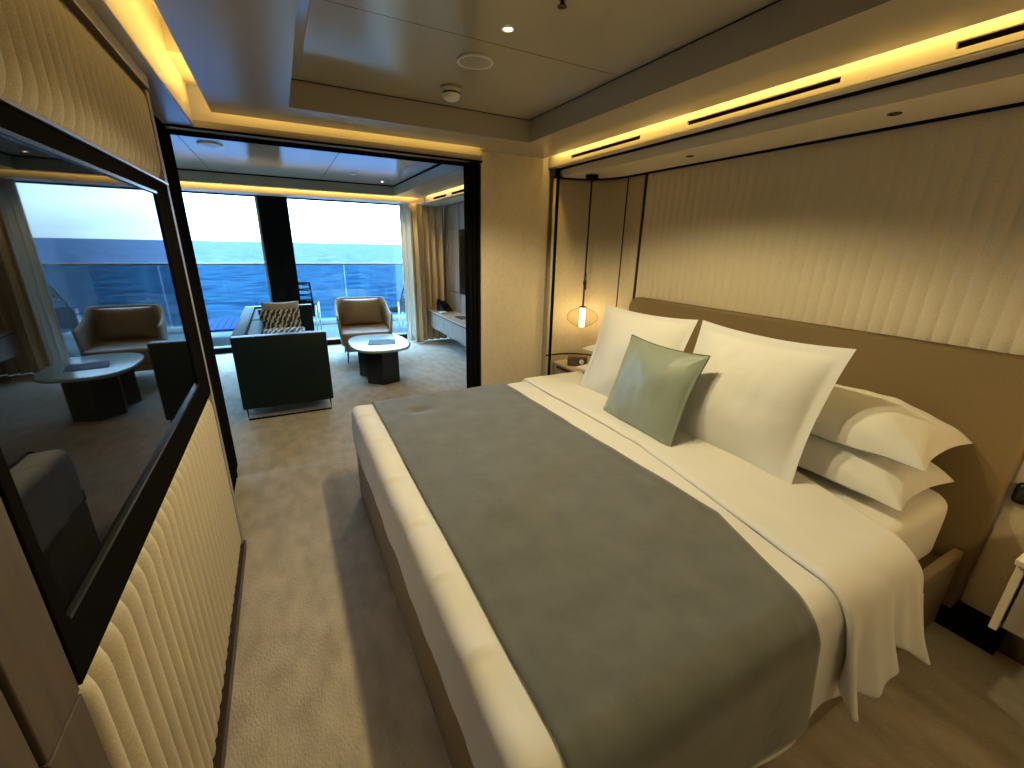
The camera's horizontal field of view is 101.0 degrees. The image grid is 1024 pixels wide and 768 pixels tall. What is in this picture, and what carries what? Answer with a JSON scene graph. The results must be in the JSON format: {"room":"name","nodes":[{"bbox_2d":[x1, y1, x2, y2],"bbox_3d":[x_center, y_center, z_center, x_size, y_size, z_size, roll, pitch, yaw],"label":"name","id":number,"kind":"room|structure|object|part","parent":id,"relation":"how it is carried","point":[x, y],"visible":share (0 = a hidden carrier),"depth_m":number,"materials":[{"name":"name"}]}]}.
{"room":"cruise ship bedroom","nodes":[
{"label":"cruise ship bedroom","id":0,"kind":"room"},
{"bbox_2d":[0,0,243,767],"bbox_3d":[-0.807,0.168,0.563,0.233,2.500,4.800,-8,20,-27],"label":"wall","id":1,"kind":"structure","parent":0,"point":[150,694],"depth_m":1.00,"materials":[{"name":"beige paint"}]},
{"bbox_3d":[-0.158,0.642,-0.365,0.028,2.100,2.330,-8,20,-27],"label":"dark wood panel","id":2,"kind":"part","parent":1,"relation":"part of","materials":[{"name":"brown wood"}]},
{"bbox_3d":[-1.068,-0.757,1.006,0.051,0.328,1.580,-8,20,-27],"label":"fluted panel","id":3,"kind":"part","parent":1,"relation":"part of","materials":[{"name":"fabric"}]},
{"bbox_2d":[0,95,210,684],"bbox_3d":[-1.053,-0.165,1.198,0.021,0.902,1.568,-8,20,-27],"label":"television","id":4,"kind":"object","parent":1,"relation":"attached to","point":[105,391],"visible":0.94,"depth_m":0.84,"materials":[{"name":"black glass"}]},
{"bbox_3d":[-1.044,-0.590,1.059,0.021,0.007,1.568,-8,20,-27],"label":"silver trim","id":5,"kind":"part","parent":4,"relation":"part of","materials":[{"name":"grey"}]},
{"bbox_3d":[-1.097,0.678,1.475,0.051,0.863,1.580,-8,20,-27],"label":"fluted panel","id":6,"kind":"part","parent":1,"relation":"part of","materials":[{"name":"fabric"}]},
{"bbox_3d":[-1.728,-0.254,2.280,0.008,2.200,0.825,-8,20,-27],"label":"return panel","id":7,"kind":"part","parent":1,"relation":"part of","materials":[{"name":"black metal"}]},
{"bbox_2d":[212,540,246,767],"bbox_3d":[-0.582,1.444,0.631,0.104,0.042,3.980,-8,20,-27],"label":"baseboard","id":8,"kind":"structure","parent":1,"relation":"attached to","point":[218,760],"depth_m":1.61,"materials":[{"name":"brown wood"}]},
{"bbox_2d":[182,191,407,353],"bbox_3d":[-3.065,-1.707,6.577,4.300,2.240,0.190,-8,20,-27],"label":"window","id":9,"kind":"structure","parent":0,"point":[272,212],"depth_m":6.19,"materials":[{"name":"black metal"}]},
{"bbox_2d":[211,320,406,346],"bbox_3d":[-3.583,-0.912,7.942,9.000,0.100,2.230,-8,20,-27],"label":"floor","id":10,"kind":"structure","parent":0,"point":[218,338],"depth_m":7.89,"materials":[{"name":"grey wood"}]},
{"bbox_2d":[208,317,239,331],"bbox_3d":[-4.881,-0.828,6.928,1.253,0.320,1.170,-8,20,-27],"label":"table","id":11,"kind":"object","parent":10,"relation":"on","point":[217,324],"visible":0.23,"depth_m":6.86,"materials":[{"name":"blue"}]},
{"bbox_2d":[197,263,405,324],"bbox_3d":[-4.029,-1.821,8.562,9.000,1.225,0.260,-8,20,-27],"label":"balcony railing","id":12,"kind":"object","parent":10,"relation":"on","point":[329,320],"visible":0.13,"depth_m":8.66,"materials":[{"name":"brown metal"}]},
{"bbox_3d":[-3.985,-2.366,8.318,9.000,0.035,0.060,-8,20,-27],"label":"handrail","id":13,"kind":"part","parent":12,"relation":"part of","materials":[{"name":"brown metal"}]},
{"bbox_2d":[298,282,321,330],"bbox_3d":[-3.737,-1.306,7.378,0.640,0.995,0.798,-5,19,-18],"label":"balcony chair","id":14,"kind":"object","parent":10,"relation":"on","point":[303,301],"visible":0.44,"depth_m":7.19,"materials":[{"name":"black metal"}]},
{"bbox_3d":[-3.653,-1.417,7.097,0.568,0.606,0.307,-5,19,-18],"label":"frame","id":15,"kind":"part","parent":14,"relation":"part of","materials":[{"name":"black metal"}]},
{"bbox_3d":[-3.408,-1.089,7.370,0.064,0.602,0.027,14,22,35],"label":"leg","id":16,"kind":"part","parent":14,"relation":"part of","materials":[{"name":"grey metal"}]},
{"bbox_3d":[-3.584,-1.260,7.879,0.026,0.600,0.026,-14,24,-39],"label":"leg","id":17,"kind":"part","parent":14,"relation":"part of","materials":[{"name":"grey metal"}]},
{"bbox_2d":[385,285,405,332],"bbox_3d":[-2.108,-1.544,8.209,0.798,0.995,0.640,13,21,31],"label":"balcony chair","id":18,"kind":"object","parent":10,"relation":"on","point":[401,303],"visible":0.37,"depth_m":7.96,"materials":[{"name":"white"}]},
{"bbox_3d":[-2.222,-1.475,8.310,0.520,0.025,0.540,13,21,31],"label":"seat","id":19,"kind":"part","parent":18,"relation":"part of","materials":[{"name":"black metal"}]},
{"bbox_3d":[-2.122,-1.252,7.945,0.028,0.602,0.064,-6,20,-22],"label":"leg","id":20,"kind":"part","parent":18,"relation":"part of","materials":[{"name":"grey metal"}]},
{"bbox_3d":[-1.899,-1.683,8.020,0.307,0.606,0.568,13,21,31],"label":"frame","id":21,"kind":"part","parent":18,"relation":"part of","materials":[{"name":"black metal"}]},
{"bbox_2d":[186,84,554,385],"bbox_3d":[-1.183,-0.678,3.095,4.350,2.520,0.164,-8,20,-27],"label":"wall partition","id":22,"kind":"structure","parent":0,"point":[516,191],"depth_m":3.50,"materials":[{"name":"beige paint"}]},
{"bbox_2d":[157,117,482,477],"bbox_3d":[-1.150,-0.545,3.146,1.940,2.236,0.225,-8,20,-27],"label":"trim","id":23,"kind":"structure","parent":22,"relation":"attached to","point":[470,163],"depth_m":2.91,"materials":[{"name":"black metal"}]},
{"bbox_3d":[-1.131,-1.592,2.808,1.940,0.035,0.215,-8,20,-27],"label":"head plate","id":24,"kind":"part","parent":23,"relation":"part of","materials":[{"name":"black"}]},
{"bbox_2d":[443,202,465,347],"bbox_3d":[-0.298,-1.551,5.821,0.160,2.520,4.080,-8,20,-27],"label":"wall","id":25,"kind":"structure","parent":0,"point":[453,215],"depth_m":6.79,"materials":[{"name":"grey wood"}]},
{"bbox_2d":[428,309,465,345],"bbox_3d":[-0.475,-0.675,5.840,0.360,0.275,3.420,-8,20,-27],"label":"console","id":26,"kind":"object","parent":25,"relation":"attached to","point":[448,324],"visible":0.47,"depth_m":6.40,"materials":[{"name":"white wood"}]},
{"bbox_3d":[-1.237,-1.005,6.866,0.014,0.228,0.775,-8,20,-27],"label":"drawer","id":27,"kind":"part","parent":26,"relation":"part of","materials":[{"name":"grey wood"}]},
{"bbox_2d":[436,299,452,311],"bbox_3d":[-1.106,-1.300,6.957,0.208,0.194,0.180,17,24,39],"label":"telephone","id":28,"kind":"object","parent":26,"relation":"on","point":[442,305],"visible":0.99,"depth_m":6.93,"materials":[{"name":"black plastic"}]},
{"bbox_3d":[-0.863,-0.777,6.193,0.014,0.228,0.810,-8,20,-27],"label":"drawer","id":29,"kind":"part","parent":26,"relation":"part of","materials":[{"name":"grey wood"}]},
{"bbox_2d":[455,316,465,319],"bbox_3d":[-0.735,-0.998,6.351,0.180,0.010,0.260,-8,20,-27],"label":"tablet","id":30,"kind":"object","parent":26,"relation":"on","point":[458,317],"visible":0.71,"depth_m":6.33,"materials":[{"name":"black"}]},
{"bbox_3d":[-0.482,-0.545,5.505,0.014,0.228,0.810,-8,20,-27],"label":"drawer","id":31,"kind":"part","parent":26,"relation":"part of","materials":[{"name":"grey wood"}]},
{"bbox_2d":[458,229,464,294],"bbox_3d":[-0.485,-1.689,5.957,0.034,0.950,1.400,-8,20,-27],"label":"television","id":32,"kind":"object","parent":25,"relation":"attached to","point":[461,231],"visible":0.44,"depth_m":6.42,"materials":[{"name":"black"}]},
{"bbox_2d":[86,0,1023,205],"bbox_3d":[-0.781,-1.633,2.473,4.750,0.462,9.200,-8,20,-27],"label":"ceiling","id":33,"kind":"structure","parent":0,"point":[604,88],"depth_m":1.80,"materials":[{"name":"beige paint"}]},
{"bbox_2d":[197,141,222,146],"bbox_3d":[-2.673,-2.121,3.739,0.194,0.012,0.194,-8,20,-27],"label":"ceiling disc","id":34,"kind":"object","parent":33,"relation":"attached to","point":[203,143],"visible":1,"depth_m":3.71,"materials":[{"name":"white plastic"}]},
{"bbox_3d":[-2.312,-2.309,4.263,2.915,0.030,3.110,-8,20,-27],"label":"tray panel","id":35,"kind":"part","parent":33,"relation":"part of","materials":[{"name":"beige paint"}]},
{"bbox_3d":[-2.263,-2.219,4.207,3.730,0.165,3.520,-8,20,-27],"label":"lounge ceiling panel","id":36,"kind":"part","parent":33,"relation":"part of","materials":[{"name":"beige paint"}]},
{"bbox_2d":[399,203,416,340],"bbox_3d":[-1.676,-1.795,6.978,0.247,2.188,0.116,-8,20,-27],"label":"sheer curtain","id":37,"kind":"object","parent":33,"relation":"hanging from","point":[405,231],"visible":0.74,"depth_m":6.94,"materials":[{"name":"white fabric"}]},
{"bbox_2d":[409,203,446,342],"bbox_3d":[-1.369,-1.801,7.014,0.605,2.188,0.261,-8,20,-27],"label":"curtain","id":38,"kind":"object","parent":33,"relation":"hanging from","point":[426,221],"visible":0.88,"depth_m":6.98,"materials":[{"name":"fabric"}]},
{"bbox_2d":[440,83,461,101],"bbox_3d":[-0.329,-1.573,2.291,0.116,0.065,0.116,-8,20,-27],"label":"smoke detector","id":39,"kind":"object","parent":33,"relation":"attached to","point":[451,92],"visible":1,"depth_m":2.26,"materials":[{"name":"beige plastic"}]},
{"bbox_2d":[457,53,492,69],"bbox_3d":[-0.171,-1.489,1.954,0.170,0.008,0.170,-8,20,-27],"label":"ceiling speaker","id":40,"kind":"object","parent":33,"relation":"attached to","point":[473,61],"visible":1,"depth_m":1.94,"materials":[{"name":"white plastic"}]},
{"bbox_3d":[-0.171,-1.488,1.954,0.148,0.001,0.148,-8,20,-27],"label":"plate","id":41,"kind":"part","parent":40,"relation":"part of","materials":[{"name":"white plastic"}]},
{"bbox_2d":[501,25,514,32],"bbox_3d":[-0.016,-1.389,1.653,0.052,0.005,0.052,-8,20,-27],"label":"recessed light","id":42,"kind":"object","parent":33,"relation":"in","point":[506,28],"visible":1,"depth_m":1.65,"materials":[{"name":"white plastic"}]},
{"bbox_3d":[0.029,-1.787,3.246,0.555,0.030,0.090,-8,20,-27],"label":"edge panel","id":43,"kind":"part","parent":33,"relation":"part of","materials":[{"name":"beige paint"}]},
{"bbox_3d":[0.363,-1.157,0.907,1.468,0.030,3.840,-8,20,-27],"label":"tray panel","id":44,"kind":"part","parent":33,"relation":"part of","materials":[{"name":"beige paint"}]},
{"bbox_2d":[557,0,566,9],"bbox_3d":[0.172,-1.305,1.443,0.040,0.028,0.040,-8,20,-27],"label":"sprinkler head","id":45,"kind":"object","parent":33,"relation":"attached to","point":[561,6],"visible":1,"depth_m":1.44},
{"bbox_2d":[567,174,598,326],"bbox_3d":[0.614,-1.062,3.476,0.266,1.192,0.266,-8,20,-27],"label":"pendant lamp","id":46,"kind":"object","parent":33,"relation":"hanging from","point":[588,176],"visible":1,"depth_m":3.50,"materials":[{"name":"white glass"}]},
{"bbox_3d":[0.619,-1.130,3.455,0.032,1.010,0.024,-8,20,-27],"label":"cord","id":47,"kind":"part","parent":46,"relation":"part of","materials":[{"name":"brown metal"}]},
{"bbox_2d":[887,112,902,115],"bbox_3d":[1.545,-1.090,1.705,0.048,0.005,0.048,-8,20,-27],"label":"recessed light","id":48,"kind":"object","parent":33,"relation":"in","point":[892,113],"visible":1,"depth_m":1.70,"materials":[{"name":"brown metal"}]},
{"bbox_2d":[215,337,1023,767],"bbox_3d":[-0.816,0.682,3.206,4.750,0.120,9.150,-8,20,-27],"label":"floor","id":49,"kind":"structure","parent":0,"point":[327,674],"depth_m":1.73,"materials":[{"name":"carpet"}]},
{"bbox_2d":[230,304,333,420],"bbox_3d":[-2.624,-0.379,4.874,0.775,0.791,2.170,-8,20,-27],"label":"sofa","id":50,"kind":"object","parent":49,"relation":"on","point":[274,369],"visible":0.94,"depth_m":3.96,"materials":[{"name":"grey fabric"}]},
{"bbox_2d":[247,320,263,334],"bbox_3d":[-2.596,-0.411,4.300,0.120,0.330,0.970,-8,20,-27],"label":"cushion","id":51,"kind":"object","parent":50,"relation":"on","point":[254,327],"depth_m":4.30,"materials":[{"name":"grey fabric"}]},
{"bbox_2d":[251,309,264,328],"bbox_3d":[-3.049,-0.688,5.118,0.120,0.330,0.960,-8,20,-27],"label":"throw pillow","id":52,"kind":"object","parent":50,"relation":"on","point":[254,313],"depth_m":4.88,"materials":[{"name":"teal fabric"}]},
{"bbox_2d":[257,307,301,328],"bbox_3d":[-2.671,-0.670,4.911,0.440,0.441,0.267,-12,22,-35],"label":"cushion","id":53,"kind":"object","parent":50,"relation":"on","point":[282,318],"visible":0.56,"depth_m":4.86,"materials":[{"name":"multicoloured fabric"}]},
{"bbox_2d":[260,301,298,309],"bbox_3d":[-2.848,-0.804,5.245,0.420,0.458,0.232,-11,21,-32],"label":"cushion","id":54,"kind":"object","parent":50,"relation":"on","point":[294,304],"visible":0.2,"depth_m":5.19,"materials":[{"name":"beige fabric"}]},
{"bbox_3d":[-3.102,-0.725,5.720,0.775,0.675,0.110,-8,20,-27],"label":"arm","id":55,"kind":"part","parent":50,"relation":"part of","materials":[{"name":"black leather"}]},
{"bbox_3d":[-2.144,-0.141,3.992,0.775,0.675,0.110,-8,20,-27],"label":"arm","id":56,"kind":"part","parent":50,"relation":"part of","materials":[{"name":"grey fabric"}]},
{"bbox_2d":[262,327,305,333],"bbox_3d":[-2.304,-0.462,4.289,0.440,0.266,0.441,-11,21,-32],"label":"cushion","id":57,"kind":"object","parent":50,"relation":"on","point":[286,329],"visible":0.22,"depth_m":4.32,"materials":[{"name":"multicoloured fabric"}]},
{"bbox_3d":[-2.140,0.241,4.094,0.731,0.115,0.016,-8,20,-27],"label":"sled leg","id":58,"kind":"part","parent":50,"relation":"part of","materials":[{"name":"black metal"}]},
{"bbox_2d":[334,296,392,362],"bbox_3d":[-2.151,-0.810,6.164,0.750,0.829,0.801,-7,20,-23],"label":"armchair","id":59,"kind":"object","parent":49,"relation":"on","point":[355,316],"visible":0.76,"depth_m":6.19,"materials":[{"name":"beige leather"}]},
{"bbox_3d":[-2.143,-0.604,6.203,0.620,0.090,0.700,-7,20,-23],"label":"seat","id":60,"kind":"part","parent":59,"relation":"part of","materials":[{"name":"brown leather"}]},
{"bbox_2d":[340,298,381,324],"bbox_3d":[-2.237,-1.080,6.287,0.560,0.380,0.176,-7,7,-23],"label":"cushion","id":61,"kind":"object","parent":59,"relation":"on","point":[356,311],"depth_m":6.24,"materials":[{"name":"brown leather"}]},
{"bbox_3d":[-2.136,-0.730,6.153,0.674,0.204,0.724,-7,20,-23],"label":"seat","id":62,"kind":"part","parent":59,"relation":"part of","materials":[{"name":"brown leather"}]},
{"bbox_2d":[348,334,410,384],"bbox_3d":[-1.627,-0.299,5.221,0.680,0.461,0.980,-8,20,-27],"label":"coffee table","id":63,"kind":"object","parent":49,"relation":"on","point":[379,363],"visible":1,"depth_m":5.01,"materials":[{"name":"white stone"}]},
{"bbox_2d":[368,339,395,344],"bbox_3d":[-1.577,-0.510,5.118,0.320,0.004,0.290,-4,19,-15],"label":"brochure","id":64,"kind":"object","parent":63,"relation":"on","point":[380,341],"visible":1,"depth_m":5.09,"materials":[{"name":"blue paper"}]},
{"bbox_2d":[357,297,1023,767],"bbox_3d":[0.504,0.322,2.190,2.225,1.223,2.265,-8,20,-27],"label":"double bed","id":65,"kind":"object","parent":49,"relation":"on","point":[979,393],"visible":0.13,"depth_m":1.78,"materials":[{"name":"beige leather"}]},
{"bbox_2d":[577,364,587,372],"bbox_3d":[0.898,-0.050,3.081,0.480,0.180,0.800,-8,20,-27],"label":"pillow","id":66,"kind":"object","parent":65,"relation":"on","point":[582,368],"visible":0.03,"depth_m":3.26,"materials":[{"name":"white fabric"}]},
{"bbox_2d":[582,344,594,353],"bbox_3d":[0.928,-0.197,3.024,0.460,0.192,0.800,-10,21,-26],"label":"pillow","id":67,"kind":"object","parent":66,"relation":"on","point":[589,349],"visible":0.03,"depth_m":3.20,"materials":[{"name":"white fabric"}]},
{"bbox_2d":[351,371,930,767],"bbox_3d":[0.325,0.531,2.119,1.824,0.464,2.404,-8,20,-27],"label":"sheet","id":68,"kind":"object","parent":65,"relation":"on","point":[861,585],"visible":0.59,"depth_m":1.37,"materials":[{"name":"white fabric"}]},
{"bbox_2d":[371,383,820,767],"bbox_3d":[0.026,0.548,1.996,0.986,0.416,2.323,-8,20,-27],"label":"throw","id":69,"kind":"object","parent":68,"relation":"on","point":[643,629],"visible":0.98,"depth_m":1.22,"materials":[{"name":"grey fabric"}]},
{"bbox_2d":[580,304,697,396],"bbox_3d":[0.747,-0.153,2.670,0.382,0.665,0.730,-10,21,-30],"label":"pillow","id":70,"kind":"object","parent":68,"relation":"on","point":[617,327],"visible":0.59,"depth_m":2.67,"materials":[{"name":"white fabric"}]},
{"bbox_2d":[603,334,710,446],"bbox_3d":[0.748,0.021,2.300,0.336,0.534,0.555,-8,20,-25],"label":"cushion","id":71,"kind":"object","parent":68,"relation":"on","point":[653,386],"visible":0.99,"depth_m":2.19,"materials":[{"name":"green fabric"}]},
{"bbox_2d":[678,320,855,484],"bbox_3d":[1.104,0.066,2.048,0.403,0.692,0.745,-8,20,-25],"label":"pillow","id":72,"kind":"object","parent":68,"relation":"on","point":[758,400],"visible":0.87,"depth_m":1.90,"materials":[{"name":"white fabric"}]},
{"bbox_3d":[0.458,0.568,2.265,2.148,0.070,2.236,-8,20,-27],"label":"rail","id":73,"kind":"part","parent":65,"relation":"part of","materials":[{"name":"beige leather"}]},
{"bbox_3d":[1.472,0.147,2.642,0.062,1.135,2.222,-8,20,-27],"label":"headboard","id":74,"kind":"part","parent":65,"relation":"part of","materials":[{"name":"fabric"}]},
{"bbox_3d":[0.482,0.452,2.260,2.105,0.298,2.119,-8,20,-27],"label":"mattress","id":75,"kind":"part","parent":65,"relation":"part of","materials":[{"name":"white fabric"}]},
{"bbox_2d":[798,434,954,511],"bbox_3d":[1.481,0.268,1.997,0.480,0.209,0.800,-8,20,-27],"label":"pillow","id":76,"kind":"object","parent":65,"relation":"on","point":[888,482],"visible":0.46,"depth_m":1.73,"materials":[{"name":"white fabric"}]},
{"bbox_2d":[810,384,972,471],"bbox_3d":[1.505,0.114,1.948,0.466,0.247,0.806,-9,21,-28],"label":"pillow","id":77,"kind":"object","parent":76,"relation":"on","point":[888,427],"visible":0.61,"depth_m":1.71,"materials":[{"name":"white fabric"}]},
{"bbox_2d":[545,106,1023,665],"bbox_3d":[1.653,-0.223,1.879,0.575,2.520,4.940,-8,20,-27],"label":"wall","id":78,"kind":"structure","parent":0,"point":[914,232],"depth_m":2.10,"materials":[{"name":"paper"}]},
{"bbox_2d":[553,359,588,373],"bbox_3d":[0.652,-0.060,3.805,0.375,0.375,0.490,-8,20,-27],"label":"bedside table","id":79,"kind":"object","parent":78,"relation":"attached to","point":[561,366],"visible":0.18,"depth_m":3.80,"materials":[{"name":"brown wood"}]},
{"bbox_3d":[0.497,0.017,3.752,0.010,0.235,0.440,-8,20,-27],"label":"drawer","id":80,"kind":"part","parent":79,"relation":"part of","materials":[{"name":"grey wood"}]},
{"bbox_2d":[567,354,586,365],"bbox_3d":[0.580,-0.210,3.754,0.170,0.085,0.108,3,18,4],"label":"radio","id":81,"kind":"object","parent":79,"relation":"on","point":[572,359],"visible":0.97,"depth_m":3.71,"materials":[{"name":"brown wood"}]},
{"bbox_2d":[546,102,1023,374],"bbox_3d":[1.627,-0.042,1.839,0.470,2.200,4.795,-8,20,-27],"label":"trim","id":82,"kind":"structure","parent":78,"relation":"attached to","point":[557,176],"depth_m":3.18,"materials":[{"name":"black metal"}]},
{"bbox_3d":[0.348,-0.691,3.745,0.025,2.200,0.040,-8,20,-27],"label":"alcove post","id":83,"kind":"part","parent":82,"relation":"part of","materials":[{"name":"black metal"}]},
{"bbox_3d":[0.685,-0.239,3.816,0.734,0.014,0.214,9,20,22],"label":"rail","id":84,"kind":"part","parent":82,"relation":"part of","materials":[{"name":"black metal"}]},
{"bbox_2d":[934,600,1006,654],"bbox_3d":[1.483,0.728,2.813,0.075,0.125,2.475,-8,20,-27],"label":"baseboard","id":85,"kind":"structure","parent":78,"relation":"attached to","point":[961,619],"depth_m":1.83,"materials":[{"name":"black metal"}]},
{"bbox_3d":[2.494,0.294,0.751,0.020,2.010,1.972,-8,20,-27],"label":"plain wall panel","id":86,"kind":"part","parent":78,"relation":"part of","materials":[{"name":"paint"}]},
{"bbox_2d":[988,553,1023,638],"bbox_3d":[2.053,0.813,1.307,0.395,0.305,0.660,-8,20,-27],"label":"bedside table","id":87,"kind":"object","parent":78,"relation":"attached to","point":[1008,614],"visible":1,"depth_m":1.48,"materials":[{"name":"beige paint"}]},
{"bbox_3d":[1.908,0.841,1.232,0.015,0.250,0.595,-8,20,-27],"label":"drawer","id":88,"kind":"part","parent":87,"relation":"part of","materials":[{"name":"grey wood"}]},
{"bbox_3d":[2.505,1.333,1.020,0.025,0.130,1.824,-8,20,-27],"label":"panel","id":89,"kind":"part","parent":78,"relation":"part of","materials":[{"name":"brown wood"}]},
{"bbox_2d":[1011,482,1023,505],"bbox_3d":[2.048,0.451,1.613,0.034,0.090,0.175,-8,20,-27],"label":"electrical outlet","id":90,"kind":"object","parent":78,"relation":"attached to","point":[1017,496],"visible":1,"depth_m":1.67,"materials":[{"name":"black plastic"}]},
{"label":"outside","id":91,"kind":"structure","parent":0,"visible":0},
{"bbox_2d":[192,241,405,318],"bbox_3d":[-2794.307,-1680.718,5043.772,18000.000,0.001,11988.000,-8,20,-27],"label":"sea","id":92,"kind":"structure","parent":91,"point":[227,290],"depth_m":319.20,"materials":[{"name":"liquid"}]}
]}

